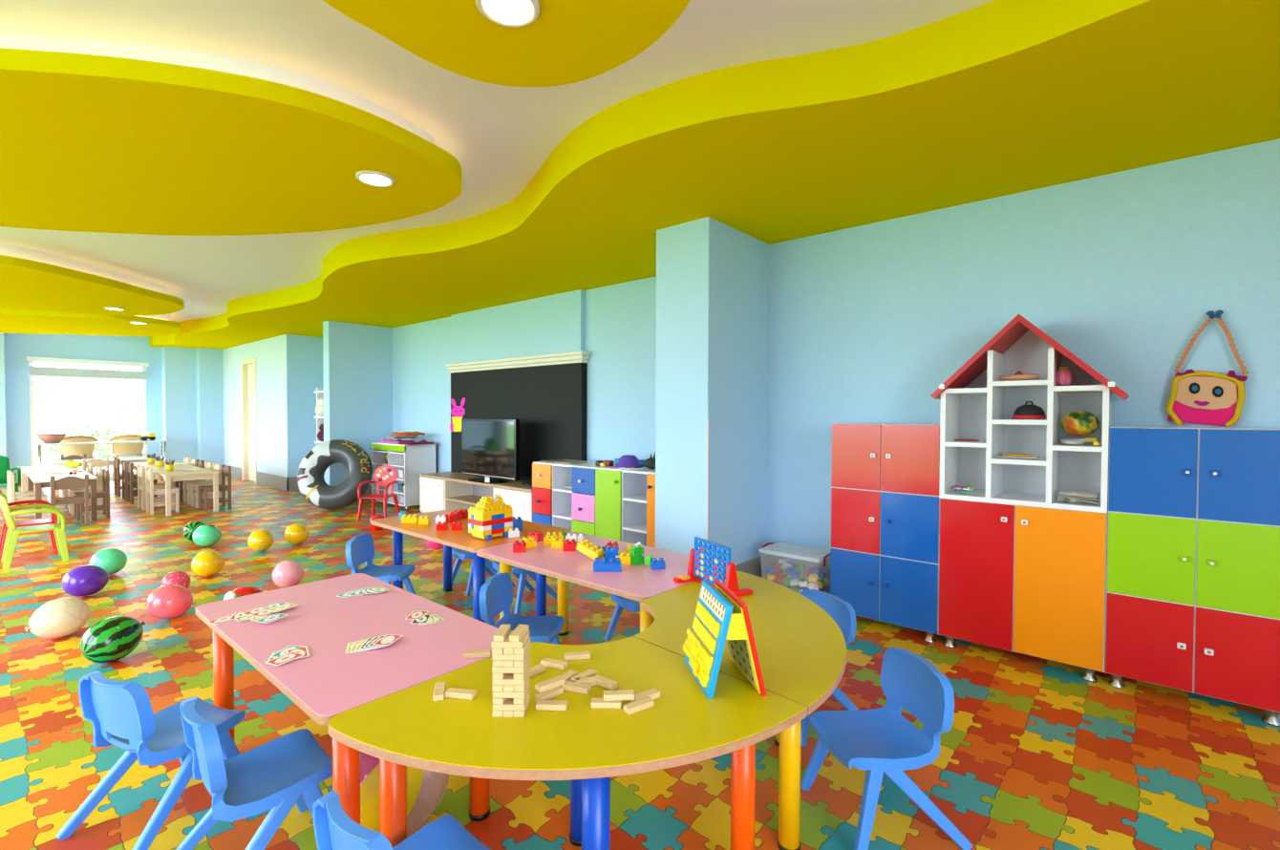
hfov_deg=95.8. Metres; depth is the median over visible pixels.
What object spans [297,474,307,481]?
print
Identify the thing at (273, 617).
card
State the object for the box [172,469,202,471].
magazine
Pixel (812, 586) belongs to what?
brick
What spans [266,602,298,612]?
card
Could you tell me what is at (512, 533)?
brick
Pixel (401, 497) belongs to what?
toy box
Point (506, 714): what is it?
wooden block
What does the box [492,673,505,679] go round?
wooden block
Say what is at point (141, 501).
wooden chair
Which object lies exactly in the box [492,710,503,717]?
wooden block
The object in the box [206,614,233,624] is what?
card
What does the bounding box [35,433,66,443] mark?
bowl
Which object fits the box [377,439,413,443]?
folded cloth
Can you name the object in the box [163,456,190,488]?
wooden chair
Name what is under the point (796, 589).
brick
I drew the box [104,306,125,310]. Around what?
recessed light
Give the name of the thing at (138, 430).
bush
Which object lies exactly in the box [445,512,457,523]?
brick
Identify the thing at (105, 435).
bush
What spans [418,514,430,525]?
brick
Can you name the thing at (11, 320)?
ceiling panel
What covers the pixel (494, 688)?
wooden block
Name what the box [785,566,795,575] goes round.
brick
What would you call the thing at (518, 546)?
brick
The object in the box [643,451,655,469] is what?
dinosaur
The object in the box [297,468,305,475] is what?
print
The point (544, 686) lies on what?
wooden block
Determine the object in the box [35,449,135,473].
terrace
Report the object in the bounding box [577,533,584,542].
brick
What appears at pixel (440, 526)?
brick
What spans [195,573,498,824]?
table
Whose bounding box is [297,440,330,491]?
print
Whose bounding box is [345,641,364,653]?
card
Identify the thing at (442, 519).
brick
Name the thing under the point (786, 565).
brick
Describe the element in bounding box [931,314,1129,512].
shelf
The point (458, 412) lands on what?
rabbit
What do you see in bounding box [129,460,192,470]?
wooden table
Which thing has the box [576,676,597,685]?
wooden block
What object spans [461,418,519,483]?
television
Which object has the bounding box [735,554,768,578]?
baseboard
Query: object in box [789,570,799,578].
brick
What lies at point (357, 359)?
pillar
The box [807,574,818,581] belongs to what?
brick
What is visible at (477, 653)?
wooden block
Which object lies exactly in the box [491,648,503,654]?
wooden block
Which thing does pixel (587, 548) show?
brick
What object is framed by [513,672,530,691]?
wooden block
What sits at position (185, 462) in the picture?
paper sheet
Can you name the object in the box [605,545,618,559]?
brick
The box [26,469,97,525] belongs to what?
wooden table
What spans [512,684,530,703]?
wooden block
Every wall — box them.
[3,333,162,485]
[222,334,323,477]
[392,277,656,472]
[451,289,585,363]
[767,138,1279,565]
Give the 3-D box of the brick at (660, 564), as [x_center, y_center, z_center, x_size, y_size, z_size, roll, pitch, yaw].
[0.074,0.571,2.387,0.057,0.044,0.028,0,1,-14]
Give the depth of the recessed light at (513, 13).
1.64 m
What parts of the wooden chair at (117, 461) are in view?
post, post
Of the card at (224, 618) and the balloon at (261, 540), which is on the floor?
the balloon at (261, 540)
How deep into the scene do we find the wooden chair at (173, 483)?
7.92 m
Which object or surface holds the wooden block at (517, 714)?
on the table at (585, 746)
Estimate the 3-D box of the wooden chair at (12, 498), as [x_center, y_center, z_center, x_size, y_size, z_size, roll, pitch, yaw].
[-6.352,0.761,6.006,0.274,0.520,0.265,1,1,41]
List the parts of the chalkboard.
cornice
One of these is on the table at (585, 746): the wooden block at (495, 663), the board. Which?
the board
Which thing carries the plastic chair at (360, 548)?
on the floor
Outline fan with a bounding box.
[953,438,979,441]
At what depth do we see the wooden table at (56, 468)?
7.24 m
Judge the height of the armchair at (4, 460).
0.693 m
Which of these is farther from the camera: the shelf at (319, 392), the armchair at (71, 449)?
the armchair at (71, 449)
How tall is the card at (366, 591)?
0.001 m
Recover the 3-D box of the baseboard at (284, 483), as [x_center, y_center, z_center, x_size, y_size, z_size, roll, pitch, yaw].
[-6.185,0.847,9.836,3.260,0.200,0.725,1,1,41]
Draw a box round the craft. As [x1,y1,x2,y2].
[609,467,643,469]
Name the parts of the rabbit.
arm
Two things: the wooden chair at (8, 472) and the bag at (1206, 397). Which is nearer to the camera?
the bag at (1206, 397)
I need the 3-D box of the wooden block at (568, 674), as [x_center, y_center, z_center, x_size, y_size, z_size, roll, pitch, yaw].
[-0.178,0.606,1.381,0.022,0.013,0.067,1,1,28]
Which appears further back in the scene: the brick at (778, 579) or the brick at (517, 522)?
the brick at (778, 579)
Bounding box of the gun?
[1060,437,1097,445]
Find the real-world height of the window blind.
0.305 m
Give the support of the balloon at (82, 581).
on the floor
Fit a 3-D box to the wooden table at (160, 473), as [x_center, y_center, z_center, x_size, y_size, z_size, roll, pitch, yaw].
[-5.544,0.775,6.977,1.200,0.460,0.500,1,1,41]
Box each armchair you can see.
[0,455,21,505]
[0,490,58,561]
[0,492,69,569]
[53,435,98,471]
[106,434,147,481]
[357,465,399,520]
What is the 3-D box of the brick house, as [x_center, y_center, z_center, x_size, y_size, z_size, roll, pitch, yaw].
[-0.773,0.474,2.992,0.139,0.209,0.183,1,1,41]
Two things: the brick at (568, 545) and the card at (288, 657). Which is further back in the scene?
the brick at (568, 545)
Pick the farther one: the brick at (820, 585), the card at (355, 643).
the brick at (820, 585)
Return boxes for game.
[673,536,752,597]
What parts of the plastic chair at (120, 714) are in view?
leg, backrest, leg, seat, leg, leg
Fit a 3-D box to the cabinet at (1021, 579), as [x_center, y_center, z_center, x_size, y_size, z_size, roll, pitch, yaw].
[1.862,0.739,2.818,0.648,0.745,0.418,1,1,41]
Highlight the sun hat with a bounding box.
[614,454,642,468]
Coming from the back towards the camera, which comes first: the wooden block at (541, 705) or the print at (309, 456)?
the print at (309, 456)
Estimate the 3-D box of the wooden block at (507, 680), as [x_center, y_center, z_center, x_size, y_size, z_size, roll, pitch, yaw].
[-0.277,0.542,1.227,0.067,0.013,0.022,0,1,0]
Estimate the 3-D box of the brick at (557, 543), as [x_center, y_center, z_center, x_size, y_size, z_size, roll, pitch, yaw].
[-0.390,0.561,2.767,0.057,0.046,0.057,0,1,6]
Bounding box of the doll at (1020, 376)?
[1000,370,1039,381]
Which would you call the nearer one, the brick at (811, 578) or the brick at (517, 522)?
the brick at (517, 522)
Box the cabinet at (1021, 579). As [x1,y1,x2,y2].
[938,498,1108,682]
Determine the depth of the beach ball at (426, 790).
1.50 m
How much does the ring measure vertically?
0.824 m
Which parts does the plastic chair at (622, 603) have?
leg, seat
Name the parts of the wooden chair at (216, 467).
leg, leg, seat, post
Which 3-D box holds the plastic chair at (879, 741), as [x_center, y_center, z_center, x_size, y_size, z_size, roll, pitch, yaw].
[0.693,0.910,1.664,0.343,0.456,0.324,0,1,-10]
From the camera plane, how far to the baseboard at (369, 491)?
7.61 m
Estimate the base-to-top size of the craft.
0.013 m
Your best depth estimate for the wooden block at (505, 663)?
1.21 m
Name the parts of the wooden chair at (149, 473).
post, post, seat, rail, leg, leg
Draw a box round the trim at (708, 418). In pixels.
[705,417,709,558]
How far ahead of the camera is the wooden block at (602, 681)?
1.35 m
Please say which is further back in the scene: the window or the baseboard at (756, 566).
the window
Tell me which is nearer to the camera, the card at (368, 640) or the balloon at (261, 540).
the card at (368, 640)
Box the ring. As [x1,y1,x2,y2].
[297,439,372,510]
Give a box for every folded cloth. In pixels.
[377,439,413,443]
[386,434,418,439]
[391,431,425,435]
[399,439,433,445]
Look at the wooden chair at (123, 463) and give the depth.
7.69 m
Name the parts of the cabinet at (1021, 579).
leg, door, knob, knob, door, leg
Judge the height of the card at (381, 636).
0.001 m
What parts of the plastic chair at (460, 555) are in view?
leg, seat, leg, leg, leg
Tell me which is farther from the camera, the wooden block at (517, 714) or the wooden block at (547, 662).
the wooden block at (547, 662)
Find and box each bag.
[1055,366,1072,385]
[1166,318,1248,427]
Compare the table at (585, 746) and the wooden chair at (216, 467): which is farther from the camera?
the wooden chair at (216, 467)
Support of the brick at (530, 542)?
on the table at (639, 583)
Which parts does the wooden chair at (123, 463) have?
post, post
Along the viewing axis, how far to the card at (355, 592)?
2.03 m
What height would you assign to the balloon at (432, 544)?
0.167 m
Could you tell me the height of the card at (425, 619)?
0.001 m
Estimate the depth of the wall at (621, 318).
5.28 m
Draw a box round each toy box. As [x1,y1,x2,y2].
[397,483,404,490]
[398,469,404,478]
[399,494,404,503]
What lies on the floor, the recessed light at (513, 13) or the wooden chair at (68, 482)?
the wooden chair at (68, 482)
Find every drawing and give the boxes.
[27,468,53,470]
[41,471,65,474]
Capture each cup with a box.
[147,453,155,464]
[155,455,164,467]
[164,459,174,470]
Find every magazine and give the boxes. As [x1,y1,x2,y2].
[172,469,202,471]
[540,459,587,464]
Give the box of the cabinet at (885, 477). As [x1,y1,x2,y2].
[830,423,939,643]
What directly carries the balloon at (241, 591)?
on the floor
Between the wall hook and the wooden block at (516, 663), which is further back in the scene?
the wall hook
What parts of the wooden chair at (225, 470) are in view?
leg, leg, seat, rail, post, post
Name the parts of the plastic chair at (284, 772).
leg, backrest, seat, leg, leg, leg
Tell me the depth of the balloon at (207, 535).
4.92 m
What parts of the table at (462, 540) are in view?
leg, leg, leg, leg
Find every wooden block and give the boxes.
[433,682,445,701]
[444,687,476,700]
[464,649,490,658]
[490,638,524,648]
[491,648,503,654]
[491,652,525,661]
[491,664,525,673]
[491,685,503,691]
[492,661,503,666]
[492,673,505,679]
[492,675,526,685]
[492,687,526,698]
[492,698,505,704]
[492,700,526,710]
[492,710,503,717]
[493,624,511,641]
[503,648,513,654]
[503,661,513,666]
[503,685,513,692]
[503,710,513,717]
[505,670,528,679]
[506,634,526,643]
[508,630,529,639]
[509,624,528,641]
[512,661,530,680]
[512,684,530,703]
[513,637,530,654]
[513,648,530,666]
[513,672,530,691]
[513,696,530,717]
[529,663,545,677]
[534,676,564,692]
[534,685,563,702]
[535,700,568,710]
[540,658,567,670]
[559,669,576,686]
[561,680,591,694]
[564,651,590,661]
[571,668,597,682]
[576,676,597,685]
[590,698,621,708]
[591,674,618,690]
[603,689,634,701]
[623,697,653,715]
[630,688,660,702]
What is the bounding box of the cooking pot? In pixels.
[1012,401,1045,419]
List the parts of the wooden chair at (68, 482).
post, seat, rail, leg, post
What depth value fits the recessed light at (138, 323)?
7.42 m
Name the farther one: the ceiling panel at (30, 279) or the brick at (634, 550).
the ceiling panel at (30, 279)
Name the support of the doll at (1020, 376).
on the shelf at (984, 413)
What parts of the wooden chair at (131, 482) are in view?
post, post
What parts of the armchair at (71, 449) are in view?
rail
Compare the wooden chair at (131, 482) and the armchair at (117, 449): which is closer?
the wooden chair at (131, 482)
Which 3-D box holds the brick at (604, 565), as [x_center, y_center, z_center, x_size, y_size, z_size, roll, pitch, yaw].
[-0.133,0.570,2.367,0.114,0.046,0.057,0,1,-2]
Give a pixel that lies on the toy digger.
(151, 436)
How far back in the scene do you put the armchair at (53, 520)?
4.69 m
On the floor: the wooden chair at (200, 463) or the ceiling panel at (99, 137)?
the wooden chair at (200, 463)
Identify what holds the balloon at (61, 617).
on the floor
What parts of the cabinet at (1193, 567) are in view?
leg, door, door, door, knob, knob, knob, knob, knob, knob, door, door, door, leg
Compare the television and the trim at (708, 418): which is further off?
the television
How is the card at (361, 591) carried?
on the table at (325, 684)
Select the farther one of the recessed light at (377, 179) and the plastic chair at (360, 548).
the plastic chair at (360, 548)
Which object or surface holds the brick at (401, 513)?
on the table at (462, 540)
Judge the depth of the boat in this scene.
7.20 m
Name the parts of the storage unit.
door, door, door, door, door, door, door, door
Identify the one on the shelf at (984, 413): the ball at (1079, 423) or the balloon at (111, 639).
the ball at (1079, 423)
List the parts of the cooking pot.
crown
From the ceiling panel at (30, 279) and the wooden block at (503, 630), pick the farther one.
the ceiling panel at (30, 279)
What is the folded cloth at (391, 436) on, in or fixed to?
on the folded cloth at (383, 440)
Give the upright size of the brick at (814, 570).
0.043 m
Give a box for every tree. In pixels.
[33,376,79,456]
[85,366,141,428]
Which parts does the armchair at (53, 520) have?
leg, backrest, leg, seat, armrest, armrest, leg, leg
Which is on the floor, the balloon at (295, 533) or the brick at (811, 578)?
the balloon at (295, 533)
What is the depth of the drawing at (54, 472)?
6.53 m
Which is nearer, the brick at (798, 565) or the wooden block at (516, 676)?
the wooden block at (516, 676)
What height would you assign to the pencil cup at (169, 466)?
0.136 m
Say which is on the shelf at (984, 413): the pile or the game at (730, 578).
the pile
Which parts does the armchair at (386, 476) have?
leg, armrest, leg, seat, leg, backrest, armrest, leg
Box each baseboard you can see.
[0,473,154,489]
[224,464,298,490]
[355,485,372,502]
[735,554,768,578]
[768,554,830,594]
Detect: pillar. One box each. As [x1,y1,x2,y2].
[0,332,6,456]
[160,346,197,463]
[195,347,224,464]
[322,320,393,486]
[655,216,769,565]
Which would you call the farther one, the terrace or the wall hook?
the terrace
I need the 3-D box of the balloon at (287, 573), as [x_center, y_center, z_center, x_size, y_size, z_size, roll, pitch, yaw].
[-2.327,0.985,3.823,0.185,0.180,0.186,-1,1,-41]
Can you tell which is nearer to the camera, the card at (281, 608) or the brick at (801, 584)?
the card at (281, 608)
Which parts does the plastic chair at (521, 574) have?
seat, leg, leg, leg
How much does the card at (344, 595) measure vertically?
0.001 m
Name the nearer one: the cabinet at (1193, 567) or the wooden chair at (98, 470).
the cabinet at (1193, 567)
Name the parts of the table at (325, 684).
leg, leg, leg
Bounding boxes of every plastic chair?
[55,671,245,849]
[175,696,332,849]
[312,789,490,849]
[345,533,416,595]
[451,547,515,596]
[479,572,564,644]
[491,560,557,614]
[604,549,670,640]
[799,589,858,746]
[800,646,972,849]
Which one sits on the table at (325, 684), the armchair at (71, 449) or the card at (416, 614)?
the card at (416, 614)
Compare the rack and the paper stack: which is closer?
the paper stack
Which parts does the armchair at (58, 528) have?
leg, backrest, leg, seat, armrest, armrest, leg, leg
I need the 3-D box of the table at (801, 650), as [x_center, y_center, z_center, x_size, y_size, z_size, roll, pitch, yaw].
[0.367,0.866,1.836,0.742,0.520,0.846,1,1,41]
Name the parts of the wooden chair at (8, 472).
post, seat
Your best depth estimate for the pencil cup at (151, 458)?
7.80 m
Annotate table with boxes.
[20,465,82,495]
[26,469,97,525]
[34,439,168,490]
[49,456,148,495]
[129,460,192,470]
[145,466,219,516]
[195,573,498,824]
[327,636,807,849]
[371,508,570,622]
[476,531,726,635]
[634,570,846,849]
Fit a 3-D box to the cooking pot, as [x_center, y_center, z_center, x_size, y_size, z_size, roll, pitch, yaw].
[1.839,-0.071,2.731,0.133,0.083,0.134,1,1,41]
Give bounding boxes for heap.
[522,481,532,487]
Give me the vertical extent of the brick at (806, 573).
0.054 m
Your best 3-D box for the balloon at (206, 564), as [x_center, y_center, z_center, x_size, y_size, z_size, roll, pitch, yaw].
[-3.049,0.977,4.078,0.190,0.182,0.189,-1,1,-37]
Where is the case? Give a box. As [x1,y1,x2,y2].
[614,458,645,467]
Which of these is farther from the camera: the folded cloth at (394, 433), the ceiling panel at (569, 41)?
the folded cloth at (394, 433)
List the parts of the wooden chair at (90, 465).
leg, post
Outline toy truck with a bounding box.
[602,460,614,467]
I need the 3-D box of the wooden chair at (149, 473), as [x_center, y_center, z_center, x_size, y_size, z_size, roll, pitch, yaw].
[-5.512,0.751,6.675,0.274,0.520,0.265,1,1,41]
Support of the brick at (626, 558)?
on the table at (639, 583)
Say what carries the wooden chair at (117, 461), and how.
on the floor
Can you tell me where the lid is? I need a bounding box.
[758,541,831,566]
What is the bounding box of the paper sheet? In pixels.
[173,462,193,465]
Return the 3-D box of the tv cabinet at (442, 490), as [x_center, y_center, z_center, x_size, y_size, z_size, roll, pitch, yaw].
[-1.606,0.800,5.981,1.988,0.475,0.392,1,1,41]
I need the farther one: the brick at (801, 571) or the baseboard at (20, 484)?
the baseboard at (20, 484)
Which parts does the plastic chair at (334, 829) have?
backrest, seat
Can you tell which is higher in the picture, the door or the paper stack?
the door
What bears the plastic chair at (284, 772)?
on the floor
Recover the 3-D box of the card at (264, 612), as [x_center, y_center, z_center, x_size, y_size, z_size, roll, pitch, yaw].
[-1.185,0.591,1.828,0.050,0.001,0.077,0,1,11]
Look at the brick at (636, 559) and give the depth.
2.45 m
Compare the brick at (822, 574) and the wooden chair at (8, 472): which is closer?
the brick at (822, 574)
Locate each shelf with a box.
[314,387,323,445]
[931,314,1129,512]
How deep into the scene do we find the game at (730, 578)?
2.12 m
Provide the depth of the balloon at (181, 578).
3.64 m
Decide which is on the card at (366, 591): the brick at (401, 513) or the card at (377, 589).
the card at (377, 589)
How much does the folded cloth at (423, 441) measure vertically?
0.044 m
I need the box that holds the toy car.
[595,460,606,466]
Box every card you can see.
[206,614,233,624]
[228,611,246,619]
[234,615,252,621]
[241,606,265,615]
[249,607,274,617]
[250,613,271,620]
[255,613,288,623]
[259,602,287,611]
[264,651,304,665]
[265,651,277,663]
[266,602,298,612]
[269,645,305,658]
[285,646,309,659]
[336,590,355,597]
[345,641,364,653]
[347,589,363,596]
[349,640,369,652]
[354,639,373,650]
[357,587,369,595]
[358,638,377,649]
[362,587,375,594]
[362,637,382,647]
[366,586,390,593]
[366,635,385,646]
[372,634,403,645]
[405,610,428,619]
[410,614,431,623]
[418,615,436,625]
[431,614,444,622]
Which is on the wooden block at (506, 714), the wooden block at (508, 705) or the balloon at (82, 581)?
the wooden block at (508, 705)
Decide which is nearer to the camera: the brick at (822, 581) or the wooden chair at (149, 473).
the brick at (822, 581)
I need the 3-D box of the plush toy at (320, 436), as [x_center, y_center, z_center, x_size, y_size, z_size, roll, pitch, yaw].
[-4.193,0.100,7.703,0.240,0.245,0.200,1,1,41]
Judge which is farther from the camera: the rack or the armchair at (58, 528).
the rack
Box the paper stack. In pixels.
[1057,490,1100,504]
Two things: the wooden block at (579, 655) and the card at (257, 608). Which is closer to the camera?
the wooden block at (579, 655)
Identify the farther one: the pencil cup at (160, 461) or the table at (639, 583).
the pencil cup at (160, 461)
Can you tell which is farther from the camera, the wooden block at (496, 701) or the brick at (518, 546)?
the brick at (518, 546)
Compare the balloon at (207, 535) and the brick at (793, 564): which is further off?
the balloon at (207, 535)
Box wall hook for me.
[1206,310,1223,319]
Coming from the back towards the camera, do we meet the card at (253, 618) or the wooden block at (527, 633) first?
the card at (253, 618)
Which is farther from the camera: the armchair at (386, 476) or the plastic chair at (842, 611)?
the armchair at (386, 476)
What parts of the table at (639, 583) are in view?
leg, leg, leg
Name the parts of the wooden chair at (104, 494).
leg, leg, seat, rail, post, post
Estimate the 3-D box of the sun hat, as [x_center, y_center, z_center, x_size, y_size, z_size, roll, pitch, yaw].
[-0.093,0.293,4.704,0.234,0.100,0.236,1,1,41]
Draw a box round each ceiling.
[0,0,993,321]
[149,0,1279,349]
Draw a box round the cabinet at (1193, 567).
[1104,426,1279,726]
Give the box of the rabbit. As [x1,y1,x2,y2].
[449,397,465,431]
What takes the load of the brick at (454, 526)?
on the table at (462, 540)
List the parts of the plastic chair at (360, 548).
backrest, seat, leg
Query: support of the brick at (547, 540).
on the table at (639, 583)
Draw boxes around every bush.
[42,424,140,463]
[100,426,142,457]
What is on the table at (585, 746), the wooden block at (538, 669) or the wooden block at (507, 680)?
the wooden block at (538, 669)
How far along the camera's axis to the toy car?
4.78 m
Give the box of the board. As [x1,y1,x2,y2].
[682,579,766,698]
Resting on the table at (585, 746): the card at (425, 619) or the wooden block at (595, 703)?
the wooden block at (595, 703)
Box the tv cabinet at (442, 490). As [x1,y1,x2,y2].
[419,471,533,521]
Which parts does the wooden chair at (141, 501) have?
post, post, seat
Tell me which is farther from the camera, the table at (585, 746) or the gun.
the gun
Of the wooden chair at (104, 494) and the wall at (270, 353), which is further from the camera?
the wall at (270, 353)
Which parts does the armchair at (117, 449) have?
leg, rail, seat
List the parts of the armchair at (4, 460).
backrest, seat, armrest, leg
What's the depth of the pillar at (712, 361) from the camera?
3.56 m
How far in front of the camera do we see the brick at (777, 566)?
3.63 m
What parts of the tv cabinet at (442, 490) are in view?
door, panel, door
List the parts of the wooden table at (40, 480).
leg, leg, leg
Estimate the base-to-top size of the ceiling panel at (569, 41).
0.190 m
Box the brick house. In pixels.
[468,494,512,540]
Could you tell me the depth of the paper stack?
2.58 m
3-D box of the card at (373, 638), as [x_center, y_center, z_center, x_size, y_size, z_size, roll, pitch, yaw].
[-0.725,0.600,1.596,0.050,0.001,0.077,0,1,-1]
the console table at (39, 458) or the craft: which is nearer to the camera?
the craft
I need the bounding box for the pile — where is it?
[950,485,975,493]
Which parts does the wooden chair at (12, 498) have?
post, post, rail, seat, leg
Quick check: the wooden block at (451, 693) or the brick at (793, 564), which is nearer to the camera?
the wooden block at (451, 693)
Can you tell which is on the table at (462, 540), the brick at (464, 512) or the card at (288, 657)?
the brick at (464, 512)
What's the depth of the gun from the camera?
2.57 m
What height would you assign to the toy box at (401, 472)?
0.094 m
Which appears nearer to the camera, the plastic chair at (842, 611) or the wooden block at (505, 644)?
the wooden block at (505, 644)
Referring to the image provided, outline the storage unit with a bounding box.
[532,459,655,548]
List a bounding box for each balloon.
[24,597,89,639]
[61,565,112,597]
[79,616,145,663]
[89,548,127,575]
[146,584,195,618]
[160,570,191,588]
[182,520,206,541]
[191,550,224,576]
[192,524,222,547]
[223,585,263,599]
[247,529,273,552]
[272,559,303,587]
[283,523,309,544]
[426,539,443,550]
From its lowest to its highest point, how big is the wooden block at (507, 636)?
0.013 m
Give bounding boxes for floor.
[0,476,1279,849]
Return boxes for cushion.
[1167,372,1243,426]
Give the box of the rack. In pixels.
[371,442,437,511]
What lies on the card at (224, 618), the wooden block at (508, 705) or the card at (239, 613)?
the card at (239, 613)
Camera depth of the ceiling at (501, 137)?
2.27 m
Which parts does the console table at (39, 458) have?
leg, leg, leg, leg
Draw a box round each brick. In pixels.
[398,511,407,518]
[401,513,418,523]
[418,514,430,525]
[435,514,446,523]
[436,521,447,531]
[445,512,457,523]
[450,511,462,519]
[450,521,463,531]
[458,509,468,518]
[508,528,519,537]
[512,516,522,531]
[512,540,526,553]
[520,536,536,548]
[528,531,543,542]
[543,534,554,545]
[546,531,563,538]
[551,536,565,548]
[563,538,576,551]
[565,533,577,542]
[576,538,604,559]
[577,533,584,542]
[593,556,621,571]
[604,540,618,550]
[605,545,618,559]
[616,550,632,565]
[626,543,635,553]
[629,544,643,555]
[631,554,643,565]
[645,554,653,566]
[650,557,665,570]
[765,565,775,573]
[766,574,775,580]
[770,562,779,571]
[774,576,784,583]
[781,563,791,569]
[782,576,791,585]
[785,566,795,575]
[787,561,795,568]
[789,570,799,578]
[789,578,800,586]
[791,587,800,593]
[794,562,804,569]
[794,568,804,575]
[799,580,808,587]
[803,570,813,577]
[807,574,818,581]
[807,582,818,590]
[808,567,817,574]
[812,580,823,588]
[816,569,828,578]
[817,577,825,586]
[820,577,830,584]
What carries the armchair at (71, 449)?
on the floor
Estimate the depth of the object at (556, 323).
5.92 m
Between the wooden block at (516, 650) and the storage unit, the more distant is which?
the storage unit
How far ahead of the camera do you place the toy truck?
4.74 m
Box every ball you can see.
[360,751,448,836]
[369,514,384,531]
[1060,410,1099,436]
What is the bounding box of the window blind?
[25,356,149,380]
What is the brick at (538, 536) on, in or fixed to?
on the table at (639, 583)
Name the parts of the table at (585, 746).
leg, leg, leg, leg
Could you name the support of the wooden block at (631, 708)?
on the table at (585, 746)
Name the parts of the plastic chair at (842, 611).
leg, backrest, leg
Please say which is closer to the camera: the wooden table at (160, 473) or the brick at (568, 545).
the brick at (568, 545)
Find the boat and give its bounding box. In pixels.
[63,459,81,468]
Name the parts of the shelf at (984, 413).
panel, panel, panel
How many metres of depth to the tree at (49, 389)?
15.42 m
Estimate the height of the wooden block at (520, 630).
0.013 m
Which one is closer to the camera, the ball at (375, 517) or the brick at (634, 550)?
the brick at (634, 550)
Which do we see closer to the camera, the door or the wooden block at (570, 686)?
the wooden block at (570, 686)
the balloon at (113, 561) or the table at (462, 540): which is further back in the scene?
the balloon at (113, 561)
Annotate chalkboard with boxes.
[446,350,590,481]
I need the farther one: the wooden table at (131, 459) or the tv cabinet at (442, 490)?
the wooden table at (131, 459)
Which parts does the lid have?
handle, handle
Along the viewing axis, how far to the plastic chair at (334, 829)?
1.10 m
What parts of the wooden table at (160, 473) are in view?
leg, leg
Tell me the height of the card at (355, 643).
0.001 m
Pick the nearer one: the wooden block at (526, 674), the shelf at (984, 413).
the wooden block at (526, 674)
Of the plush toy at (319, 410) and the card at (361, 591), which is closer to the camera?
the card at (361, 591)
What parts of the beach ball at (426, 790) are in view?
vinyl panel, vinyl panel, vinyl panel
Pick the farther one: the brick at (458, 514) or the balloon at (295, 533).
the balloon at (295, 533)
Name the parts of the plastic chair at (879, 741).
leg, leg, seat, backrest, leg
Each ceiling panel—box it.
[0,33,462,235]
[0,242,184,315]
[0,307,181,336]
[322,0,690,86]
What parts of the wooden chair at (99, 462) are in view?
post, post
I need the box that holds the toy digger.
[137,432,155,440]
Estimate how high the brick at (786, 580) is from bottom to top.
0.050 m
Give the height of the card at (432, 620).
0.001 m
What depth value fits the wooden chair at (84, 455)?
8.66 m
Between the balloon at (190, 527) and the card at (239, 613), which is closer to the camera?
the card at (239, 613)
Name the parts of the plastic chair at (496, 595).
backrest, seat, leg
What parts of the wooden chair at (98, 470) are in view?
leg, leg, seat, post, post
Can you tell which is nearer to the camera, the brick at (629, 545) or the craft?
the brick at (629, 545)
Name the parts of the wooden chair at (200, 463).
leg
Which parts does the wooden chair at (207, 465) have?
leg, leg, seat, post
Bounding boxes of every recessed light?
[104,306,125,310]
[128,321,147,324]
[355,170,394,187]
[475,0,539,27]
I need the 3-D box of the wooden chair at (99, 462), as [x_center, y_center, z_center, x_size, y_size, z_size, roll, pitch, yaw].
[-7.663,0.715,8.127,0.265,0.520,0.274,1,1,41]
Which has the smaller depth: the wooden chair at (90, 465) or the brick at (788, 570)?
the brick at (788, 570)
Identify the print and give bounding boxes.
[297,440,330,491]
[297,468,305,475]
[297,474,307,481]
[300,486,319,506]
[304,449,313,459]
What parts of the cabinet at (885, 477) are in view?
door, door, door, door, door, door, leg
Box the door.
[240,357,256,483]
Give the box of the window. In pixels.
[28,361,147,476]
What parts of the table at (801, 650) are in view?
leg, leg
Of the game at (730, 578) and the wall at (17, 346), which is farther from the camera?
the wall at (17, 346)
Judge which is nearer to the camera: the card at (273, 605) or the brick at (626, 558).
the card at (273, 605)
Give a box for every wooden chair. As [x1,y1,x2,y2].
[6,470,44,511]
[8,472,47,521]
[49,474,89,525]
[61,453,87,472]
[62,462,93,508]
[68,466,103,515]
[73,469,109,520]
[82,457,109,476]
[113,457,137,496]
[121,459,137,500]
[127,461,157,504]
[137,465,165,510]
[145,467,179,514]
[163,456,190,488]
[170,457,197,498]
[175,459,204,501]
[182,461,213,504]
[190,462,221,508]
[198,464,231,511]
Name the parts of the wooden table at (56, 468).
leg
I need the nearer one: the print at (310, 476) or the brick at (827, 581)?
the brick at (827, 581)
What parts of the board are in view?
word panel, picture panel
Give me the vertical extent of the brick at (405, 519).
0.046 m
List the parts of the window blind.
lowered panel, rail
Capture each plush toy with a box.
[315,397,323,416]
[317,423,323,441]

